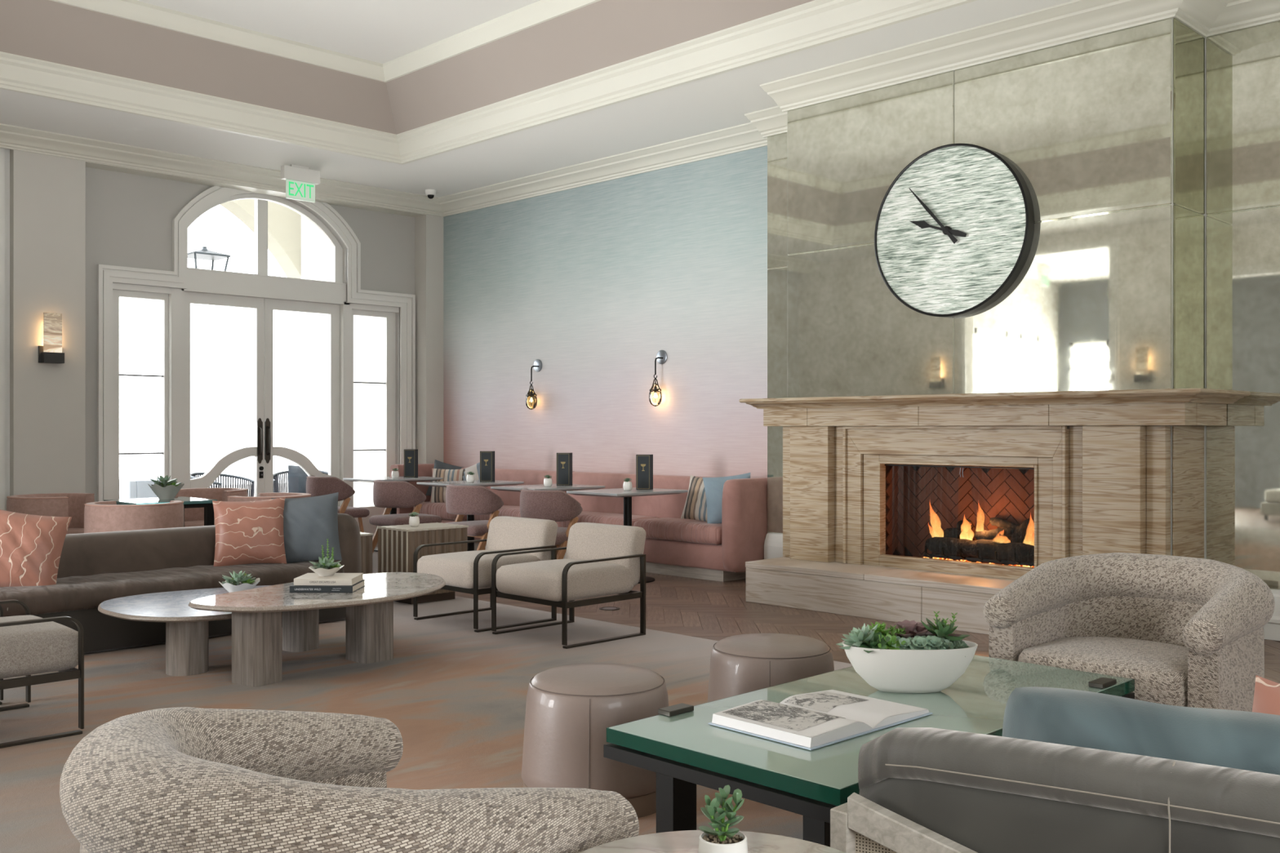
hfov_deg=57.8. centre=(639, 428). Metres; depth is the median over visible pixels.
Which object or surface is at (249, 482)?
chair
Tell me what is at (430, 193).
dome camera
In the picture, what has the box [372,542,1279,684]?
floor
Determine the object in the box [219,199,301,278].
arch
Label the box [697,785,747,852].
potted jade
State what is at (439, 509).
seat cushion
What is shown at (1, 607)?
lounge chair
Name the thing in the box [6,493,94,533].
barrel chair
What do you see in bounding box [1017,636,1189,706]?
seat cushion
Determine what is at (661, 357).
sconce
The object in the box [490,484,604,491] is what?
dining table
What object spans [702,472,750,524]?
throw pillow
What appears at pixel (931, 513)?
flame
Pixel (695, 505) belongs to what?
throw pillow
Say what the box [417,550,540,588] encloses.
seat cushion
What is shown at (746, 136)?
trim
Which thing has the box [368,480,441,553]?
dining chair
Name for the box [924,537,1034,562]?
log
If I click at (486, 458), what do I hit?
menu stand
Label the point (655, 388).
socket
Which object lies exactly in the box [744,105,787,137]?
trim
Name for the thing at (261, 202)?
window
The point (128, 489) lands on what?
outdoor sofa
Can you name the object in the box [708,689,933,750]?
open book
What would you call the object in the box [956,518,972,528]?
log
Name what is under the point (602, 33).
cove
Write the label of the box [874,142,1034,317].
wall clock
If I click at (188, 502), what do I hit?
side table
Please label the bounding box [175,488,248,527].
barrel chair
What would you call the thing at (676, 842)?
side table
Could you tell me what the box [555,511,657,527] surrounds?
seat cushion
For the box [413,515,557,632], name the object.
lounge chair
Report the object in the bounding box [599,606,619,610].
floor outlet
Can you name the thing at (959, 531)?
log
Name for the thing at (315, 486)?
dining chair
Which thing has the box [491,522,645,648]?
lounge chair
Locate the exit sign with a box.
[280,164,319,202]
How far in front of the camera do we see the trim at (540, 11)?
9.74 m
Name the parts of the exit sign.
panel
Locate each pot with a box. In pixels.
[466,475,474,482]
[622,481,632,490]
[697,829,747,852]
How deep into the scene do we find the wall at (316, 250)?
14.87 m
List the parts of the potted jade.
stem, stem, stem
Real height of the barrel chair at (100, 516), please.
0.734 m
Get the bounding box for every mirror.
[787,17,1204,397]
[1205,20,1279,590]
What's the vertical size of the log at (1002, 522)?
0.116 m
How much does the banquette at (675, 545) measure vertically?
0.875 m
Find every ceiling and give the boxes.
[0,0,1073,197]
[136,0,539,63]
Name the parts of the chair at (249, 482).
rail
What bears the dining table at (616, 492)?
on the floor at (711, 610)
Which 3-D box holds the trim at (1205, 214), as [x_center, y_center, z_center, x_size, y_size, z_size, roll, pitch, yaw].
[5.874,-0.680,5.525,0.480,3.960,5.906,0,0,-45]
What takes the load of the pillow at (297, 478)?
on the chair at (278, 477)
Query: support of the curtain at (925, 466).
hanging from the fire screen
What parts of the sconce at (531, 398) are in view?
arm, plate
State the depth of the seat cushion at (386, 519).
10.87 m
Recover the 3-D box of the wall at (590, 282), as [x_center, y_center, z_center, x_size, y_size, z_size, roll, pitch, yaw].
[-0.605,-0.680,12.173,0.240,3.960,5.530,0,0,-45]
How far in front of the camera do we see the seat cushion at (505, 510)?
11.88 m
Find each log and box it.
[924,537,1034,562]
[943,527,962,538]
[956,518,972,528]
[973,526,1013,539]
[989,517,1016,528]
[1007,518,1034,542]
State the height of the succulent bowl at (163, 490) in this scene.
0.205 m
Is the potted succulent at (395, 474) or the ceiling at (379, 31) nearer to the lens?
the ceiling at (379, 31)
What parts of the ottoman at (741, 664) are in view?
panel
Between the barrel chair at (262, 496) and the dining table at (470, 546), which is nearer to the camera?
the barrel chair at (262, 496)
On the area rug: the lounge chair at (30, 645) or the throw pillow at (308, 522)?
the lounge chair at (30, 645)
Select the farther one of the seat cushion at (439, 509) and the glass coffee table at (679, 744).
the seat cushion at (439, 509)
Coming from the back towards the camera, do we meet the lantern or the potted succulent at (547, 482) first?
the lantern
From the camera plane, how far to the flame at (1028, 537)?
7.76 m
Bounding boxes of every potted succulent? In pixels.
[391,468,399,478]
[408,511,419,526]
[466,471,475,482]
[543,475,551,486]
[622,477,632,490]
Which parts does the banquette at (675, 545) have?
backrest, armrest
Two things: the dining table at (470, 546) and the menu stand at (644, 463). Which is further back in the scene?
the dining table at (470, 546)
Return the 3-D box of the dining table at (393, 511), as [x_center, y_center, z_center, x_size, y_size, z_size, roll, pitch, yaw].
[-2.659,0.915,12.502,0.850,0.770,0.624,0,0,-45]
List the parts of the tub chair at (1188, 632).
rolled arm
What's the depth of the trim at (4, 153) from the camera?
10.43 m
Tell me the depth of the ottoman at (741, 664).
4.50 m
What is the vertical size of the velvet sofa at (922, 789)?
0.661 m
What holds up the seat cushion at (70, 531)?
on the barrel chair at (51, 504)
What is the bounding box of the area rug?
[0,595,852,852]
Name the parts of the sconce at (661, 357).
arm, plate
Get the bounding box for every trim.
[0,0,977,164]
[0,122,767,217]
[0,147,9,511]
[50,0,600,82]
[97,185,415,502]
[112,267,399,506]
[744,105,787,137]
[760,0,1279,112]
[767,266,784,534]
[1204,37,1279,591]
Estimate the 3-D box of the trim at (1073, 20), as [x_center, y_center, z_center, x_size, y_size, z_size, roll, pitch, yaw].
[4.292,-2.584,6.194,0.830,0.156,8.690,0,0,-45]
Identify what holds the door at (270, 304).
in the wall at (129, 217)
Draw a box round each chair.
[0,600,84,748]
[0,604,3,705]
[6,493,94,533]
[59,706,639,852]
[84,500,183,533]
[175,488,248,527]
[190,472,253,496]
[227,492,311,501]
[273,470,328,493]
[306,475,369,532]
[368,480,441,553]
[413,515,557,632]
[445,484,503,550]
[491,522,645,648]
[520,488,582,559]
[983,552,1275,711]
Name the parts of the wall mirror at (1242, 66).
mirror panel, mirror panel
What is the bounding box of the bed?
[923,556,1034,567]
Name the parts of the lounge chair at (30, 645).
frame, rail, rail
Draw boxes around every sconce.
[38,312,64,363]
[525,359,542,409]
[648,350,667,406]
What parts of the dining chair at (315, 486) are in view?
backrest, leg, leg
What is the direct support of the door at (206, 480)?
in the wall at (129, 217)
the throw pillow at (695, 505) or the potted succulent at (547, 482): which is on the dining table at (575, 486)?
the potted succulent at (547, 482)
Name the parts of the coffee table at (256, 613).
leg, leg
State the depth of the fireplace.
7.85 m
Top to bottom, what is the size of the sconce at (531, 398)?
0.546 m
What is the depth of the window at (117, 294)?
11.48 m
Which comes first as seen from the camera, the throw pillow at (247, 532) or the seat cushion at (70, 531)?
the throw pillow at (247, 532)
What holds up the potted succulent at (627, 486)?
on the dining table at (616, 492)
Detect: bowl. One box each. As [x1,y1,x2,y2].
[147,475,184,499]
[218,570,260,592]
[308,538,344,576]
[842,637,977,693]
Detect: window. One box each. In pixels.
[112,289,168,499]
[187,193,342,282]
[351,309,395,537]
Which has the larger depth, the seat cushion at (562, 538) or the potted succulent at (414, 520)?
the seat cushion at (562, 538)
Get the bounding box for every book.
[289,579,364,592]
[293,573,363,585]
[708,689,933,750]
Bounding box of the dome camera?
[425,189,436,199]
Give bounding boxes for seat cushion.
[0,560,344,617]
[0,614,78,679]
[67,528,84,533]
[184,520,214,527]
[337,506,369,517]
[368,513,441,526]
[413,501,466,521]
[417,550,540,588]
[446,520,488,536]
[474,505,520,520]
[496,558,633,601]
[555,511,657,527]
[555,527,568,544]
[633,517,721,544]
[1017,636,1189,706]
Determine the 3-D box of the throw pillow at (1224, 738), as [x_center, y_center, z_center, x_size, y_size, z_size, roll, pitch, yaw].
[1.115,0.778,2.458,0.710,0.383,0.260,0,0,34]
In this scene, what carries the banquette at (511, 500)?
on the floor at (711, 610)
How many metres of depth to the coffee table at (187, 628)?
6.13 m
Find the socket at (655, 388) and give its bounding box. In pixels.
[653,378,657,392]
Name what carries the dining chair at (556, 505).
on the floor at (711, 610)
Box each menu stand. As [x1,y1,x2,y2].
[404,448,417,477]
[480,451,494,481]
[556,453,572,485]
[635,454,653,489]
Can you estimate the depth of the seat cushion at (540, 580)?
7.05 m
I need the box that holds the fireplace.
[738,387,1250,635]
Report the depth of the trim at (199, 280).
12.24 m
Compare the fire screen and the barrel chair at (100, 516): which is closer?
the fire screen
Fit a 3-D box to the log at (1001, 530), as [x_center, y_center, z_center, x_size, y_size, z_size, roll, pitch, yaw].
[2.446,0.724,8.019,0.067,0.110,0.293,0,0,-45]
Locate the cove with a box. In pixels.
[0,0,813,134]
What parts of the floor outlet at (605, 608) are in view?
lid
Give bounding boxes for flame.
[928,502,943,537]
[960,515,973,540]
[975,501,984,531]
[993,530,1010,542]
[1023,514,1034,546]
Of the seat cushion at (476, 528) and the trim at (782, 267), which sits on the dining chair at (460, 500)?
the seat cushion at (476, 528)
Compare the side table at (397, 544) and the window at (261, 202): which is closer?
the side table at (397, 544)
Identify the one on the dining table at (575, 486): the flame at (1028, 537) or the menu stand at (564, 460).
the menu stand at (564, 460)
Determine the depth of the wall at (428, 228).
13.63 m
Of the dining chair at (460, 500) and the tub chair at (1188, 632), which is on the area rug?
the tub chair at (1188, 632)
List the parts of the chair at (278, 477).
rail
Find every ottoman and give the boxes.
[521,662,668,817]
[707,633,834,702]
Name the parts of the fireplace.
stone panel, stone panel, opening trim, opening trim, opening trim, fire grate, rail, cornice, opening trim, stone panel, stone panel, panel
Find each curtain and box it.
[892,465,959,559]
[969,467,1034,566]
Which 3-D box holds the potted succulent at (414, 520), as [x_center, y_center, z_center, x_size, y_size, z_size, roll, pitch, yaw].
[-1.690,0.678,8.690,0.086,0.109,0.080,0,0,-45]
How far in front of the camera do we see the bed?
8.12 m
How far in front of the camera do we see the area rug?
5.63 m
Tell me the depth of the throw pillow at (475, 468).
12.85 m
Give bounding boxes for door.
[183,291,264,496]
[264,298,339,506]
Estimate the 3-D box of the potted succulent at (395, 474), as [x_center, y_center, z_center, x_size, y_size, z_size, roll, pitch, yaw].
[-2.616,0.475,12.403,0.080,0.109,0.086,0,0,-23]
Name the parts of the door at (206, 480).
handle plate, pull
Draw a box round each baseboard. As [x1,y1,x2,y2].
[764,533,782,559]
[1263,591,1279,640]
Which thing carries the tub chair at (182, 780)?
on the area rug
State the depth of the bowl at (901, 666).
3.82 m
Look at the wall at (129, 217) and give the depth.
11.49 m
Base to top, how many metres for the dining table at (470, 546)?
0.770 m
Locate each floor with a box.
[209,483,288,494]
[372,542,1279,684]
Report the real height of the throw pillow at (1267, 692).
0.465 m
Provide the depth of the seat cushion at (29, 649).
4.84 m
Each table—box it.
[97,585,319,676]
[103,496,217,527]
[188,572,445,686]
[342,475,442,551]
[360,532,373,574]
[376,522,468,604]
[417,480,524,551]
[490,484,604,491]
[566,487,688,583]
[579,830,845,852]
[603,654,1134,847]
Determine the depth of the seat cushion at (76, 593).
6.90 m
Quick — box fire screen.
[884,464,1034,566]
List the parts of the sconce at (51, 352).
plate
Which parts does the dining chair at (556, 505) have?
backrest, leg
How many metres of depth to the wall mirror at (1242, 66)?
7.26 m
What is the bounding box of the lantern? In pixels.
[187,246,231,271]
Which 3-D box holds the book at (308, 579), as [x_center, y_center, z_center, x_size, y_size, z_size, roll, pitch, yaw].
[-1.683,0.815,6.286,0.310,0.036,0.251,0,0,1]
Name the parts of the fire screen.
curtain rod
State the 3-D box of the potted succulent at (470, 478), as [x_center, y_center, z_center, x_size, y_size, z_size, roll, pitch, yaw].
[-1.665,0.475,11.402,0.086,0.109,0.080,0,0,-34]
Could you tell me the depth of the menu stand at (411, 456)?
12.57 m
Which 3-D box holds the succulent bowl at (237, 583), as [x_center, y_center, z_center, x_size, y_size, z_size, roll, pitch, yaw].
[-2.304,0.888,6.691,0.195,0.139,0.244,0,0,39]
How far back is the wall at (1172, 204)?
7.08 m
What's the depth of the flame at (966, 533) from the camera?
8.11 m
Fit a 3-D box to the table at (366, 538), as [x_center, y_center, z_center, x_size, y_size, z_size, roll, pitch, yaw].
[-2.164,1.038,8.712,0.230,0.502,0.230,0,0,-45]
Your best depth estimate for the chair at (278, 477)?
14.09 m
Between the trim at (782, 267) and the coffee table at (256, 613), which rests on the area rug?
the coffee table at (256, 613)
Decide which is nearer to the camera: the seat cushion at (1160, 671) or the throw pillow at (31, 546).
the seat cushion at (1160, 671)
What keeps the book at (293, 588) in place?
on the coffee table at (256, 613)
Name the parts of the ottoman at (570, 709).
panel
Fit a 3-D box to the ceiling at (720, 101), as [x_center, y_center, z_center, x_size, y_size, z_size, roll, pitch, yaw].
[-0.414,-3.080,5.668,9.170,0.840,15.000,0,0,-45]
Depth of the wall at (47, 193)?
10.61 m
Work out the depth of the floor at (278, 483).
26.30 m
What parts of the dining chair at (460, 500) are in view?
leg, backrest, leg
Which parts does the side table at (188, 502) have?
glass, frame, leg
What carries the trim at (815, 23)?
attached to the ceiling at (720, 101)
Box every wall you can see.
[9,149,85,495]
[85,167,414,502]
[301,215,383,506]
[414,213,443,463]
[443,145,767,478]
[787,17,1199,555]
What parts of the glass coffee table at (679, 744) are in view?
leg, frame rail, leg, glass, frame rail, frame rail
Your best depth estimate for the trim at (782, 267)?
9.90 m
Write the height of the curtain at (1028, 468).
0.643 m
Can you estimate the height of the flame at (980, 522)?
0.272 m
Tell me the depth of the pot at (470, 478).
11.37 m
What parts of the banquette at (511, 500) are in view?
backrest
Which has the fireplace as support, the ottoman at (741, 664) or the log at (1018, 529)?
the log at (1018, 529)
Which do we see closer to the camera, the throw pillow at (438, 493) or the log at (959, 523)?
the log at (959, 523)
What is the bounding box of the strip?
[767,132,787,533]
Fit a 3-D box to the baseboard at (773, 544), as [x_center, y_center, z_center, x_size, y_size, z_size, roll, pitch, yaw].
[1.299,1.100,9.728,0.055,0.400,0.620,0,0,-45]
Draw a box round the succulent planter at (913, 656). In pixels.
[835,611,977,693]
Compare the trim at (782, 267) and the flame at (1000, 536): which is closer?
the flame at (1000, 536)
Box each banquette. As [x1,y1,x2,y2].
[389,462,573,551]
[555,471,767,582]
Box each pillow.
[0,509,71,586]
[212,497,286,566]
[271,492,342,563]
[288,465,308,493]
[425,459,463,496]
[430,468,465,502]
[462,462,479,480]
[680,475,706,521]
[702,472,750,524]
[1002,686,1279,775]
[1252,675,1279,715]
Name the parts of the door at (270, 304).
handle plate, pull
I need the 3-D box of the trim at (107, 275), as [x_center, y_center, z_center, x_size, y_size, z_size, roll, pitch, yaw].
[-3.937,-0.688,12.412,3.595,3.975,0.060,0,0,-45]
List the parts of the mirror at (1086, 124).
mirror panel, mirror panel, mirror panel, mirror panel, mirror panel, mirror panel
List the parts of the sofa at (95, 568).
backrest, armrest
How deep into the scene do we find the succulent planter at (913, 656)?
3.83 m
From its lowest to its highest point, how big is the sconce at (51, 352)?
0.455 m
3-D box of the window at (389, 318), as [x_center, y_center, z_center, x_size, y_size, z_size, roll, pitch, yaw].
[-3.117,-0.030,13.437,0.625,2.660,0.070,0,0,-45]
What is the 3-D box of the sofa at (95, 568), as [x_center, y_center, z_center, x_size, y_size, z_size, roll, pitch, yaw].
[-3.250,0.934,7.096,3.145,0.709,0.929,0,0,-45]
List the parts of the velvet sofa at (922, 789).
corner post, cane panel, sweeping rail, backrest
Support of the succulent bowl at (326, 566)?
on the book at (308, 579)
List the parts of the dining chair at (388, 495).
leg, backrest, leg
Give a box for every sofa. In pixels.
[0,513,361,653]
[119,476,160,499]
[830,727,1279,852]
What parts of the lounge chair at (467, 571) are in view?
frame, rail, rail, frame, backrest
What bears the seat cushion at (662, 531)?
on the banquette at (675, 545)
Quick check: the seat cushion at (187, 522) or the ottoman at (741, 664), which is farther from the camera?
the seat cushion at (187, 522)
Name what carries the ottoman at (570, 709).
on the area rug
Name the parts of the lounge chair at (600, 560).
rail, frame, frame, rail, backrest, rail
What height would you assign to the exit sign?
0.345 m
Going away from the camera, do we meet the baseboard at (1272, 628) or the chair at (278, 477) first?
the baseboard at (1272, 628)
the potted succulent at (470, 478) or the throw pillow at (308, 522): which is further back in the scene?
the potted succulent at (470, 478)
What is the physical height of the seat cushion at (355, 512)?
0.102 m
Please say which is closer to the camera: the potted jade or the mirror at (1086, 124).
the potted jade
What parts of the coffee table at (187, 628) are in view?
leg, leg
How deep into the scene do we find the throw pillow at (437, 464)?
13.10 m

